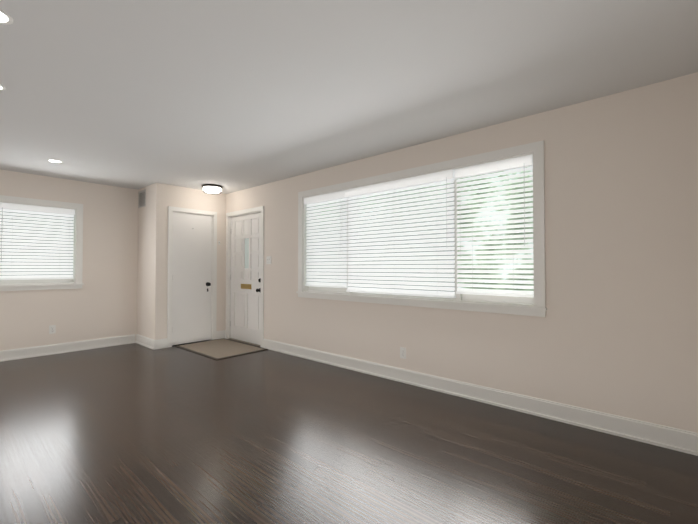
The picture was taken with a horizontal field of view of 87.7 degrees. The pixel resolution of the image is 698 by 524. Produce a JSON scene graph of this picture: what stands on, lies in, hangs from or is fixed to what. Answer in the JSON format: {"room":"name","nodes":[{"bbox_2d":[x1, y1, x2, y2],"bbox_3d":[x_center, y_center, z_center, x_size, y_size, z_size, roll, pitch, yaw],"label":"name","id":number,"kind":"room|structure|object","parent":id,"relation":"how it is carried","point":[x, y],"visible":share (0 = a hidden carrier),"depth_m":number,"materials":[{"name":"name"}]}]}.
{"room":"empty living room","nodes":[
{"label":"empty living room","id":0,"kind":"room"},
{"bbox_2d":[0,169,137,350],"bbox_3d":[-4.799,0.035,4.324,0.150,2.440,6.350,-1,-1,42],"label":"wall","id":1,"kind":"structure","parent":0,"point":[101,302],"depth_m":5.32,"materials":[{"name":"beige paint"}]},
{"bbox_2d":[0,195,83,290],"bbox_3d":[-4.235,-0.234,4.931,0.192,1.220,1.020,-1,-1,42],"label":"window","id":2,"kind":"structure","parent":1,"relation":"in","point":[75,282],"depth_m":5.08,"materials":[{"name":"white"}]},
{"bbox_2d":[0,202,74,279],"bbox_3d":[-4.221,-0.260,4.918,0.077,0.992,0.814,-1,-1,42],"label":"window blind","id":3,"kind":"object","parent":2,"relation":"attached to","point":[36,242],"visible":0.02,"depth_m":4.91,"materials":[{"name":"white plastic"}]},
{"bbox_2d":[49,325,55,333],"bbox_3d":[-4.078,0.927,4.999,0.010,0.114,0.070,-1,-1,42],"label":"electrical outlet","id":4,"kind":"object","parent":1,"relation":"attached to","point":[52,329],"visible":1,"depth_m":5.00,"materials":[{"name":"white plastic"}]},
{"bbox_2d":[0,334,135,361],"bbox_3d":[-5.045,1.181,3.894,0.028,0.135,5.050,-1,-1,42],"label":"baseboard","id":5,"kind":"structure","parent":1,"relation":"attached to","point":[28,352],"depth_m":5.08,"materials":[{"name":"white wood"}]},
{"bbox_2d":[137,184,152,338],"bbox_3d":[-3.109,0.057,5.644,0.620,2.440,0.110,-1,-1,42],"label":"wall","id":6,"kind":"structure","parent":0,"point":[145,271],"depth_m":5.58,"materials":[{"name":"beige paint"}]},
{"bbox_2d":[138,189,145,207],"bbox_3d":[-3.249,-0.992,5.707,0.290,0.260,0.008,-1,-1,42],"label":"air vent","id":7,"kind":"object","parent":6,"relation":"in","point":[142,198],"visible":1,"depth_m":5.71,"materials":[{"name":"silver metal"}]},
{"bbox_2d":[136,334,159,349],"bbox_3d":[-3.082,1.208,5.521,0.718,0.135,0.048,-1,-1,42],"label":"baseboard","id":8,"kind":"structure","parent":6,"relation":"attached to","point":[150,343],"depth_m":5.44,"materials":[{"name":"white wood"}]},
{"bbox_2d":[152,183,225,339],"bbox_3d":[-2.501,0.060,5.778,0.110,2.440,1.120,-1,-1,42],"label":"wall","id":9,"kind":"structure","parent":0,"point":[165,196],"depth_m":5.45,"materials":[{"name":"beige paint"}]},
{"bbox_2d":[172,212,211,344],"bbox_3d":[-2.459,0.254,5.731,0.105,2.022,0.633,-1,-1,42],"label":"closet door","id":10,"kind":"structure","parent":9,"relation":"in","point":[191,279],"depth_m":5.73,"materials":[{"name":"white wood"}]},
{"bbox_2d":[167,206,216,346],"bbox_3d":[-2.496,0.224,5.768,0.128,2.112,0.779,-1,-1,42],"label":"door frame","id":11,"kind":"structure","parent":9,"relation":"attached to","point":[171,209],"depth_m":5.70,"materials":[{"name":"white wood"}]},
{"bbox_2d":[0,339,697,523],"bbox_3d":[-2.191,1.278,2.082,7.000,0.120,6.500,-1,-1,42],"label":"floor","id":12,"kind":"structure","parent":0,"point":[133,433],"depth_m":2.32,"materials":[{"name":"brown wood"}]},
{"bbox_2d":[176,338,267,359],"bbox_3d":[-1.902,1.269,5.386,1.240,0.009,0.800,-1,-1,42],"label":"doormat","id":13,"kind":"object","parent":12,"relation":"on","point":[218,349],"visible":0.96,"depth_m":5.31,"materials":[{"name":"fabric"}]},
{"bbox_2d":[229,338,259,346],"bbox_3d":[-1.617,1.275,5.819,0.916,0.011,0.154,-1,-1,42],"label":"threshold","id":14,"kind":"object","parent":12,"relation":"on","point":[245,342],"visible":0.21,"depth_m":5.74,"materials":[{"name":"silver metal"}]},
{"bbox_2d":[0,0,697,193],"bbox_3d":[-2.191,-1.281,2.124,7.000,0.120,6.500,-1,-1,42],"label":"ceiling","id":15,"kind":"structure","parent":0,"point":[230,96],"depth_m":2.36,"materials":[{"name":"white paint"}]},
{"bbox_2d":[0,84,5,90],"bbox_3d":[-2.452,-1.212,2.493,0.144,0.006,0.144,-1,-1,42],"label":"recessed light","id":16,"kind":"object","parent":15,"relation":"in","point":[2,87],"visible":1,"depth_m":2.53,"materials":[{"name":"white"}]},
{"bbox_2d":[0,9,12,24],"bbox_3d":[-1.758,-1.224,1.798,0.144,0.006,0.144,-1,-1,42],"label":"recessed light","id":17,"kind":"object","parent":15,"relation":"in","point":[6,18],"visible":1,"depth_m":1.82,"materials":[{"name":"white"}]},
{"bbox_2d":[47,159,62,162],"bbox_3d":[-3.450,-1.183,4.270,0.144,0.006,0.144,-1,-1,42],"label":"recessed light","id":18,"kind":"object","parent":15,"relation":"in","point":[54,161],"visible":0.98,"depth_m":4.27,"materials":[{"name":"white"}]},
{"bbox_2d":[202,184,222,193],"bbox_3d":[-2.094,-1.105,5.570,0.304,0.118,0.304,-1,-1,42],"label":"light","id":19,"kind":"object","parent":15,"relation":"attached to","point":[212,189],"visible":1,"depth_m":5.47,"materials":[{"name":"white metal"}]},
{"bbox_2d":[225,72,697,432],"bbox_3d":[-0.080,0.038,4.475,7.000,2.440,0.150,-1,-1,42],"label":"wall","id":20,"kind":"structure","parent":0,"point":[614,331],"depth_m":2.74,"materials":[{"name":"beige paint"}]},
{"bbox_2d":[225,206,263,346],"bbox_3d":[-1.621,0.225,5.831,1.064,2.112,0.168,-1,-1,42],"label":"door frame","id":21,"kind":"structure","parent":20,"relation":"attached to","point":[229,215],"depth_m":6.07,"materials":[{"name":"white wood"}]},
{"bbox_2d":[230,212,260,344],"bbox_3d":[-1.653,0.256,5.800,0.918,2.024,0.114,-1,-1,42],"label":"entry door","id":22,"kind":"structure","parent":20,"relation":"in","point":[245,277],"depth_m":5.82,"materials":[{"name":"white wood"}]},
{"bbox_2d":[266,256,270,263],"bbox_3d":[-1.182,-0.028,5.343,0.116,0.116,0.019,-1,-1,42],"label":"light switch","id":23,"kind":"object","parent":20,"relation":"attached to","point":[268,259],"visible":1,"depth_m":5.35,"materials":[{"name":"white plastic"}]},
{"bbox_2d":[400,347,405,358],"bbox_3d":[0.561,0.947,3.782,0.070,0.114,0.010,-1,-1,42],"label":"electrical outlet","id":24,"kind":"object","parent":20,"relation":"attached to","point":[403,352],"visible":1,"depth_m":3.78,"materials":[{"name":"white plastic"}]},
{"bbox_2d":[296,140,546,316],"bbox_3d":[0.485,-0.251,3.949,3.020,1.410,0.192,-1,-1,42],"label":"window","id":25,"kind":"structure","parent":20,"relation":"in","point":[535,305],"depth_m":3.41,"materials":[{"name":"white"}]},
{"bbox_2d":[304,191,347,287],"bbox_3d":[-0.304,-0.269,4.624,0.738,1.173,0.077,-1,-1,42],"label":"window blind","id":26,"kind":"object","parent":25,"relation":"attached to","point":[326,251],"visible":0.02,"depth_m":4.61,"materials":[{"name":"white plastic"}]},
{"bbox_2d":[345,169,455,297],"bbox_3d":[0.488,-0.259,3.907,1.374,1.216,0.077,-1,-1,42],"label":"window blind","id":27,"kind":"object","parent":25,"relation":"attached to","point":[403,252],"visible":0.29,"depth_m":3.83,"materials":[{"name":"white plastic"}]},
{"bbox_2d":[454,155,533,296],"bbox_3d":[1.270,-0.292,3.225,0.678,1.173,0.077,-1,-1,42],"label":"window blind","id":28,"kind":"object","parent":25,"relation":"attached to","point":[495,250],"visible":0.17,"depth_m":3.21,"materials":[{"name":"white plastic"}]},
{"bbox_2d":[262,339,697,455],"bbox_3d":[0.532,1.179,3.792,4.843,0.135,0.028,-1,-1,42],"label":"baseboard","id":29,"kind":"structure","parent":20,"relation":"attached to","point":[680,440],"depth_m":2.99,"materials":[{"name":"white wood"}]},
{"label":"outside","id":30,"kind":"structure","parent":0,"visible":0},
{"bbox_2d":[314,170,529,222],"bbox_3d":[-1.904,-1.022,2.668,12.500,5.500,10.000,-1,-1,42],"label":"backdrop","id":31,"kind":"structure","parent":30,"point":[434,194],"depth_m":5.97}
]}

